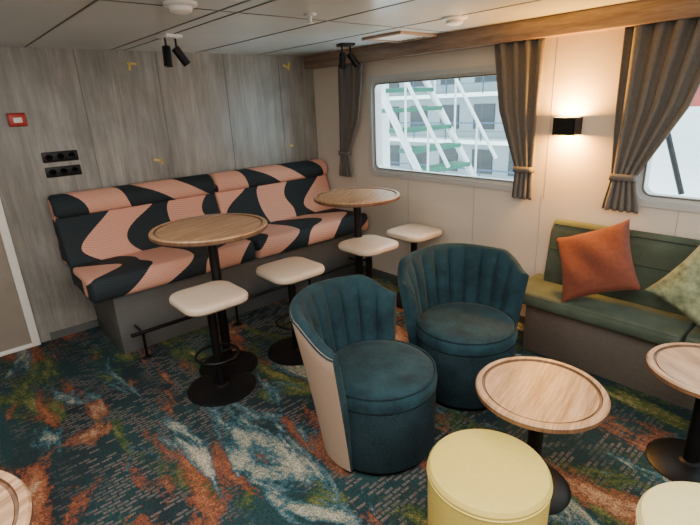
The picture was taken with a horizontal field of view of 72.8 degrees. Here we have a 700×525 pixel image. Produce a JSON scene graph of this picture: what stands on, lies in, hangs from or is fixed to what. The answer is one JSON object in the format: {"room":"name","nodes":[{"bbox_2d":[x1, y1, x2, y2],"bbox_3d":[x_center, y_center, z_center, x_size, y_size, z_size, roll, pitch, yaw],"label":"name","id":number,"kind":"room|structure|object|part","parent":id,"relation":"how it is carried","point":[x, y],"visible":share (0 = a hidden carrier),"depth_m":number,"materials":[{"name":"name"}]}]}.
{"room":"ship interior","nodes":[
{"label":"ship interior","id":0,"kind":"room"},
{"bbox_2d":[0,46,318,342],"bbox_3d":[-2.355,-0.453,3.597,5.520,2.155,0.120,-18,24,-38],"label":"wall","id":1,"kind":"structure","parent":0,"point":[125,109],"depth_m":3.81,"materials":[{"name":"grey wood"}]},
{"bbox_2d":[6,113,27,126],"bbox_3d":[-2.336,-1.002,3.334,0.110,0.090,0.047,-18,24,-38],"label":"button","id":2,"kind":"object","parent":1,"relation":"attached to","point":[14,119],"visible":1,"depth_m":3.32,"materials":[{"name":"red plastic"}]},
{"bbox_2d":[0,199,40,356],"bbox_3d":[-2.819,-0.234,3.096,0.950,2.100,0.079,-18,24,-38],"label":"door","id":3,"kind":"structure","parent":1,"relation":"in","point":[4,230],"depth_m":3.55,"materials":[{"name":"white paint"}]},
{"bbox_2d":[0,234,31,351],"bbox_3d":[-2.837,-0.216,3.124,0.840,1.990,0.018,-18,24,-38],"label":"door leaf","id":4,"kind":"structure","parent":3,"relation":"attached to","point":[14,332],"depth_m":3.56,"materials":[{"name":"beige paint"}]},
{"bbox_2d":[41,150,78,162],"bbox_3d":[-2.175,-0.797,3.568,0.240,0.076,0.011,-18,24,-38],"label":"panel","id":5,"kind":"object","parent":1,"relation":"attached to","point":[65,153],"visible":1,"depth_m":3.56,"materials":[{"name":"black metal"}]},
{"bbox_2d":[45,154,52,160],"bbox_3d":[-2.226,-0.777,3.516,0.054,0.054,0.004,-18,24,-38],"label":"socket","id":6,"kind":"object","parent":5,"relation":"attached to","point":[46,155],"visible":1,"depth_m":3.52,"materials":[{"name":"black plastic"}]},
{"bbox_2d":[56,153,64,159],"bbox_3d":[-2.170,-0.796,3.563,0.054,0.054,0.004,-18,24,-38],"label":"socket","id":7,"kind":"object","parent":5,"relation":"attached to","point":[59,158],"visible":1,"depth_m":3.57,"materials":[{"name":"black plastic"}]},
{"bbox_2d":[45,164,81,177],"bbox_3d":[-2.171,-0.693,3.603,0.240,0.076,0.011,-18,24,-38],"label":"panel","id":8,"kind":"object","parent":1,"relation":"attached to","point":[68,167],"visible":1,"depth_m":3.60,"materials":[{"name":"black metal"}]},
{"bbox_2d":[49,169,56,175],"bbox_3d":[-2.222,-0.673,3.551,0.054,0.054,0.004,-18,24,-38],"label":"socket","id":9,"kind":"object","parent":8,"relation":"attached to","point":[53,170],"visible":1,"depth_m":3.55,"materials":[{"name":"black plastic"}]},
{"bbox_2d":[50,319,98,339],"bbox_3d":[-1.344,0.254,4.647,2.788,0.060,0.012,-18,24,-38],"label":"baseboard","id":10,"kind":"structure","parent":1,"relation":"attached to","point":[94,323],"depth_m":3.88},
{"bbox_2d":[73,50,286,186],"bbox_3d":[-2.031,-0.532,3.788,3.684,2.155,0.004,-18,24,-38],"label":"trim","id":11,"kind":"structure","parent":1,"relation":"attached to","point":[73,50],"depth_m":4.05,"materials":[{"name":"grey metal"}]},
{"bbox_2d":[127,62,292,163],"bbox_3d":[-1.157,-1.393,4.336,1.551,0.831,0.002,-18,24,-38],"label":"tape marks","id":12,"kind":"object","parent":1,"relation":"attached to","point":[128,63],"visible":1,"depth_m":4.05,"materials":[{"name":"yellow plastic"}]},
{"bbox_2d":[0,0,638,55],"bbox_3d":[-0.019,-0.752,0.650,5.520,0.100,7.320,-18,24,-38],"label":"ceiling","id":13,"kind":"structure","parent":0,"point":[104,25],"depth_m":2.70,"materials":[{"name":"white metal"}]},
{"bbox_2d":[156,33,189,66],"bbox_3d":[-1.136,-1.368,3.078,0.120,0.193,0.191,11,23,36],"label":"ceiling spotlight","id":14,"kind":"object","parent":13,"relation":"attached to","point":[166,50],"depth_m":3.03,"materials":[{"name":"black metal"}]},
{"bbox_2d":[162,0,197,14],"bbox_3d":[-0.764,-1.146,2.143,0.150,0.047,0.150,-18,24,-38],"label":"smoke detector","id":15,"kind":"object","parent":13,"relation":"attached to","point":[178,7],"visible":1,"depth_m":2.10,"materials":[{"name":"white plastic"}]},
{"bbox_2d":[24,0,540,54],"bbox_3d":[-0.063,-0.664,0.552,5.290,0.005,7.200,-18,24,-38],"label":"trim","id":16,"kind":"structure","parent":13,"relation":"attached to","point":[94,1],"depth_m":2.66,"materials":[{"name":"metal"}]},
{"bbox_2d":[303,13,315,23],"bbox_3d":[-0.214,-1.308,2.547,0.070,0.045,0.070,-18,24,-38],"label":"sprinkler head","id":17,"kind":"object","parent":13,"relation":"attached to","point":[309,15],"visible":1,"depth_m":2.54},
{"bbox_2d":[336,43,359,68],"bbox_3d":[-0.011,-1.706,3.929,0.191,0.193,0.120,-10,20,-22],"label":"ceiling spotlight","id":18,"kind":"object","parent":13,"relation":"attached to","point":[351,56],"depth_m":3.90,"materials":[{"name":"black metal"}]},
{"bbox_2d":[362,31,436,42],"bbox_3d":[0.369,-1.692,3.568,0.400,0.020,0.400,-18,24,-38],"label":"ceiling vent","id":19,"kind":"object","parent":13,"relation":"attached to","point":[398,36],"depth_m":3.54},
{"bbox_2d":[442,15,467,25],"bbox_3d":[0.627,-1.446,2.850,0.150,0.047,0.150,-18,24,-38],"label":"smoke detector","id":20,"kind":"object","parent":13,"relation":"attached to","point":[452,20],"visible":1,"depth_m":2.81,"materials":[{"name":"white plastic"}]},
{"bbox_2d":[0,271,691,524],"bbox_3d":[0.076,1.382,1.371,5.520,0.100,7.320,-18,24,-38],"label":"floor","id":21,"kind":"structure","parent":0,"point":[96,433],"depth_m":2.52,"materials":[{"name":"carpet"}]},
{"bbox_2d":[0,470,33,524],"bbox_3d":[-1.119,1.054,1.217,0.670,0.720,0.670,6,21,25],"label":"round dining table","id":22,"kind":"object","parent":21,"relation":"on","point":[16,504],"visible":1,"depth_m":1.28,"materials":[{"name":"brown wood"}]},
{"bbox_2d":[47,159,367,359],"bbox_3d":[-1.000,-0.184,4.206,2.570,1.143,0.875,-18,24,-38],"label":"sofa","id":23,"kind":"object","parent":21,"relation":"on","point":[130,279],"visible":0.88,"depth_m":3.86,"materials":[{"name":"multicoloured fabric"}]},
{"bbox_2d":[52,193,219,266],"bbox_3d":[-1.688,-0.307,3.942,1.275,0.397,0.250,-18,24,-38],"label":"cushion","id":24,"kind":"object","parent":23,"relation":"on","point":[94,234],"depth_m":3.75,"materials":[{"name":"pink fabric"}]},
{"bbox_3d":[-1.480,0.596,3.434,0.022,0.200,0.022,-18,24,-38],"label":"rail leg","id":25,"kind":"part","parent":23,"relation":"part of","materials":[{"name":"black metal"}]},
{"bbox_2d":[70,239,254,302],"bbox_3d":[-1.449,-0.005,3.772,1.275,0.169,0.619,-18,24,-38],"label":"seat cushion","id":26,"kind":"object","parent":23,"relation":"on","point":[100,278],"depth_m":3.52,"materials":[{"name":"pink fabric"}]},
{"bbox_3d":[-0.927,0.417,3.891,0.022,0.200,0.022,-18,24,-38],"label":"rail leg","id":27,"kind":"part","parent":23,"relation":"part of","materials":[{"name":"black metal"}]},
{"bbox_3d":[-0.695,0.246,4.054,2.270,0.028,0.028,-18,24,-38],"label":"rail","id":28,"kind":"part","parent":23,"relation":"part of","materials":[{"name":"black metal"}]},
{"bbox_2d":[214,175,334,222],"bbox_3d":[-0.723,-0.620,4.739,1.285,0.397,0.250,-18,24,-38],"label":"cushion","id":29,"kind":"object","parent":23,"relation":"on","point":[288,197],"depth_m":4.65,"materials":[{"name":"pink fabric"}]},
{"bbox_2d":[246,208,367,258],"bbox_3d":[-0.484,-0.317,4.569,1.285,0.169,0.619,-18,24,-38],"label":"seat cushion","id":30,"kind":"object","parent":23,"relation":"on","point":[287,232],"depth_m":4.39,"materials":[{"name":"pink fabric"}]},
{"bbox_2d":[148,213,267,375],"bbox_3d":[-0.863,0.243,3.147,0.720,1.000,0.720,9,22,30],"label":"bar table","id":31,"kind":"object","parent":21,"relation":"on","point":[210,230],"visible":0.88,"depth_m":3.04,"materials":[{"name":"brown wood"}]},
{"bbox_2d":[169,280,255,406],"bbox_3d":[-0.836,0.491,2.953,0.430,0.653,0.430,-18,24,-38],"label":"bar stool","id":32,"kind":"object","parent":21,"relation":"on","point":[206,299],"visible":1,"depth_m":2.91,"materials":[{"name":"leather"}]},
{"bbox_3d":[-0.849,0.209,2.858,0.395,0.059,0.395,-18,24,-38],"label":"seat","id":33,"kind":"part","parent":32,"relation":"part of","materials":[{"name":"leather"}]},
{"bbox_2d":[256,257,324,365],"bbox_3d":[-0.399,0.332,3.364,0.430,0.653,0.430,-18,24,-38],"label":"bar stool","id":34,"kind":"object","parent":21,"relation":"on","point":[289,271],"visible":0.61,"depth_m":3.29,"materials":[{"name":"leather"}]},
{"bbox_3d":[-0.411,0.051,3.269,0.395,0.059,0.395,-18,24,-38],"label":"seat","id":35,"kind":"part","parent":34,"relation":"part of","materials":[{"name":"leather"}]},
{"bbox_2d":[313,187,399,274],"bbox_3d":[0.074,-0.069,3.946,0.690,1.000,0.690,4,20,20],"label":"bar table","id":36,"kind":"object","parent":21,"relation":"on","point":[355,198],"visible":0.66,"depth_m":3.79,"materials":[{"name":"brown wood"}]},
{"bbox_2d":[289,274,436,475],"bbox_3d":[0.064,0.545,2.420,0.707,0.815,0.707,-9,20,-18],"label":"lounge chair","id":37,"kind":"object","parent":21,"relation":"on","point":[373,392],"visible":1,"depth_m":2.24,"materials":[{"name":"teal fabric"}]},
{"bbox_2d":[335,340,436,414],"bbox_3d":[0.142,0.547,2.381,0.584,0.110,0.584,6,21,25],"label":"seat cushion","id":38,"kind":"object","parent":37,"relation":"on","point":[380,377],"depth_m":2.25,"materials":[{"name":"teal fabric"}]},
{"bbox_2d":[338,235,397,287],"bbox_3d":[0.157,0.144,3.848,0.430,0.653,0.430,-18,24,-38],"label":"bar stool","id":39,"kind":"object","parent":21,"relation":"on","point":[367,246],"visible":0.34,"depth_m":3.69,"materials":[{"name":"leather"}]},
{"bbox_3d":[0.144,-0.137,3.753,0.395,0.059,0.395,-18,24,-38],"label":"seat","id":40,"kind":"part","parent":39,"relation":"part of","materials":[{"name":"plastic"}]},
{"bbox_2d":[386,224,441,308],"bbox_3d":[0.558,0.027,4.142,0.430,0.653,0.430,-18,24,-38],"label":"bar stool","id":41,"kind":"object","parent":21,"relation":"on","point":[414,234],"visible":0.33,"depth_m":3.98,"materials":[{"name":"leather"}]},
{"bbox_3d":[0.545,-0.254,4.047,0.395,0.059,0.395,-18,24,-38],"label":"seat","id":42,"kind":"part","parent":41,"relation":"part of","materials":[{"name":"plastic"}]},
{"bbox_2d":[397,243,529,410],"bbox_3d":[0.670,0.355,2.902,0.707,0.815,0.707,10,22,32],"label":"lounge chair","id":43,"kind":"object","parent":21,"relation":"on","point":[462,303],"visible":0.9,"depth_m":2.83,"materials":[{"name":"teal fabric"}]},
{"bbox_2d":[417,302,517,357],"bbox_3d":[0.687,0.375,2.819,0.584,0.110,0.584,-4,19,-6],"label":"seat cushion","id":44,"kind":"object","parent":43,"relation":"on","point":[444,329],"depth_m":2.69,"materials":[{"name":"teal fabric"}]},
{"bbox_2d":[427,429,552,524],"bbox_3d":[0.508,0.936,1.783,0.438,0.445,0.438,-18,24,-38],"label":"pouf","id":45,"kind":"object","parent":21,"relation":"on","point":[476,476],"visible":1,"depth_m":1.65,"materials":[{"name":"yellow leather"}]},
{"bbox_2d":[475,356,610,514],"bbox_3d":[0.818,0.776,2.098,0.530,0.520,0.530,11,23,36],"label":"side table","id":46,"kind":"object","parent":21,"relation":"on","point":[540,396],"visible":0.71,"depth_m":2.00,"materials":[{"name":"brown wood"}]},
{"bbox_2d":[523,219,699,410],"bbox_3d":[1.908,0.351,2.649,0.432,0.881,2.030,-18,24,-38],"label":"seat","id":47,"kind":"object","parent":21,"relation":"on","point":[607,335],"visible":0.71,"depth_m":2.88,"materials":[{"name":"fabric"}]},
{"bbox_2d":[555,219,641,302],"bbox_3d":[1.497,-0.004,2.904,0.559,0.516,0.278,12,24,37],"label":"throw pillow","id":48,"kind":"object","parent":47,"relation":"on","point":[597,261],"visible":1,"depth_m":2.84,"materials":[{"name":"orange fabric"}]},
{"bbox_2d":[523,273,695,344],"bbox_3d":[1.573,0.275,3.021,0.427,0.095,1.020,-18,24,-38],"label":"seat cushion","id":49,"kind":"object","parent":47,"relation":"on","point":[649,322],"depth_m":2.84,"materials":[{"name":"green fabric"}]},
{"bbox_2d":[544,219,699,315],"bbox_3d":[1.706,0.010,2.995,0.141,0.441,0.920,-18,24,-38],"label":"cushion","id":50,"kind":"object","parent":47,"relation":"on","point":[654,255],"depth_m":2.86,"materials":[{"name":"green fabric"}]},
{"bbox_2d":[645,245,699,327],"bbox_3d":[1.905,0.132,2.471,0.279,0.521,0.564,-13,21,-28],"label":"throw pillow","id":51,"kind":"object","parent":47,"relation":"on","point":[680,288],"visible":1,"depth_m":2.52,"materials":[{"name":"fabric"}]},
{"bbox_2d":[684,325,699,343],"bbox_3d":[2.248,0.493,2.288,0.427,0.095,1.000,-18,24,-38],"label":"seat cushion","id":52,"kind":"object","parent":47,"relation":"on","point":[692,332],"depth_m":2.53,"materials":[{"name":"green fabric"}]},
{"bbox_2d":[635,481,699,524],"bbox_3d":[1.119,1.010,1.484,0.438,0.445,0.438,-18,24,-38],"label":"pouf","id":53,"kind":"object","parent":21,"relation":"on","point":[677,502],"visible":1,"depth_m":1.51,"materials":[{"name":"beige leather"}]},
{"bbox_2d":[645,342,699,482],"bbox_3d":[1.605,0.714,2.179,0.490,0.520,0.490,-5,19,-8],"label":"side table","id":54,"kind":"object","parent":21,"relation":"on","point":[677,365],"visible":0.98,"depth_m":2.20,"materials":[{"name":"brown wood"}]},
{"bbox_2d":[313,29,699,315],"bbox_3d":[2.088,-0.326,2.636,0.120,2.155,7.200,-18,24,-38],"label":"wall","id":55,"kind":"structure","parent":0,"point":[587,72],"depth_m":3.44,"materials":[{"name":"beige paint"}]},
{"bbox_2d":[338,62,362,176],"bbox_3d":[0.004,-1.344,4.557,0.062,1.051,0.414,-18,24,-38],"label":"curtain","id":56,"kind":"object","parent":55,"relation":"hanging from","point":[349,78],"visible":0.95,"depth_m":4.53,"materials":[{"name":"grey fabric"}]},
{"bbox_2d":[368,64,512,190],"bbox_3d":[0.729,-1.094,3.869,0.018,0.885,1.650,-18,24,-38],"label":"frame","id":57,"kind":"object","parent":55,"relation":"attached to","point":[485,68],"visible":0.59,"depth_m":3.98,"materials":[{"name":"metal"}]},
{"bbox_2d":[372,71,512,184],"bbox_3d":[0.770,-1.107,3.903,0.090,0.830,1.595,-18,24,-38],"label":"window","id":58,"kind":"structure","parent":55,"relation":"in","point":[378,102],"depth_m":4.30,"materials":[{"name":"metal"}]},
{"bbox_2d":[374,74,512,182],"bbox_3d":[0.736,-1.096,3.875,0.012,0.762,1.527,-18,24,-38],"label":"gasket","id":59,"kind":"object","parent":58,"relation":"attached to","point":[485,74],"visible":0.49,"depth_m":3.96,"materials":[{"name":"black rubber"}]},
{"bbox_2d":[363,265,524,323],"bbox_3d":[2.083,0.682,2.930,0.012,0.060,7.200,-18,24,-38],"label":"baseboard","id":60,"kind":"structure","parent":55,"relation":"attached to","point":[375,271],"depth_m":4.77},
{"bbox_2d":[304,0,699,68],"bbox_3d":[1.960,-1.261,2.240,0.110,0.120,7.200,-18,24,-38],"label":"curtain pelmet","id":61,"kind":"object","parent":55,"relation":"attached to","point":[629,14],"depth_m":3.02,"materials":[{"name":"brown wood"}]},
{"bbox_2d":[356,39,679,274],"bbox_3d":[0.986,-0.598,3.767,0.004,2.040,2.804,-18,24,-38],"label":"trim","id":62,"kind":"structure","parent":55,"relation":"attached to","point":[557,39],"depth_m":3.29,"materials":[{"name":"beige metal"}]},
{"bbox_2d":[494,38,545,199],"bbox_3d":[1.144,-0.978,3.321,0.066,1.050,0.373,-18,24,-38],"label":"curtain","id":63,"kind":"object","parent":55,"relation":"hanging from","point":[519,64],"visible":0.99,"depth_m":3.26,"materials":[{"name":"grey fabric"}]},
{"bbox_2d":[552,116,582,135],"bbox_3d":[1.402,-0.880,3.063,0.109,0.112,0.140,-18,24,-38],"label":"wall sconce","id":64,"kind":"object","parent":55,"relation":"attached to","point":[565,126],"visible":1,"depth_m":3.02,"materials":[{"name":"black metal"}]},
{"bbox_2d":[602,17,699,213],"bbox_3d":[1.742,-0.785,2.672,0.070,1.051,0.505,-18,24,-38],"label":"curtain","id":65,"kind":"object","parent":55,"relation":"hanging from","point":[659,76],"visible":1,"depth_m":2.68,"materials":[{"name":"grey fabric"}]},
{"bbox_2d":[636,174,699,212],"bbox_3d":[2.285,-0.593,2.181,0.018,0.885,1.750,-18,24,-38],"label":"frame","id":66,"kind":"object","parent":55,"relation":"attached to","point":[642,202],"visible":0.23,"depth_m":2.79,"materials":[{"name":"metal"}]},
{"bbox_2d":[638,156,699,204],"bbox_3d":[2.326,-0.606,2.215,0.090,0.830,1.695,-18,24,-38],"label":"window","id":67,"kind":"structure","parent":55,"relation":"in","point":[641,193],"depth_m":2.86,"materials":[{"name":"metal"}]},
{"bbox_2d":[642,163,699,201],"bbox_3d":[2.292,-0.595,2.187,0.012,0.762,1.627,-18,24,-38],"label":"gasket","id":68,"kind":"object","parent":67,"relation":"attached to","point":[645,170],"visible":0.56,"depth_m":2.82,"materials":[{"name":"grey rubber"}]},
{"label":"outside","id":69,"kind":"structure","parent":0,"visible":0},
{"bbox_2d":[648,86,699,197],"bbox_3d":[5.529,-1.736,4.554,2.680,3.510,7.200,-18,24,-38],"label":"lifeboat","id":70,"kind":"object","parent":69,"point":[675,167],"visible":0.13,"depth_m":5.24,"materials":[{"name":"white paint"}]},
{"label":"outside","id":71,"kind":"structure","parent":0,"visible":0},
{"bbox_2d":[389,75,513,179],"bbox_3d":[7.860,-9.515,24.161,2.200,21.300,70.000,-18,24,-38],"label":"superstructure","id":72,"kind":"object","parent":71,"point":[481,92],"visible":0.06,"depth_m":26.68,"materials":[{"name":"white paint"}]},
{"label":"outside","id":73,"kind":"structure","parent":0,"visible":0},
{"bbox_2d":[381,78,496,175],"bbox_3d":[0.838,-1.736,6.293,1.060,4.592,1.988,-18,24,-38],"label":"stair","id":74,"kind":"structure","parent":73,"point":[388,112],"depth_m":6.08,"materials":[{"name":"white metal"}]}
]}

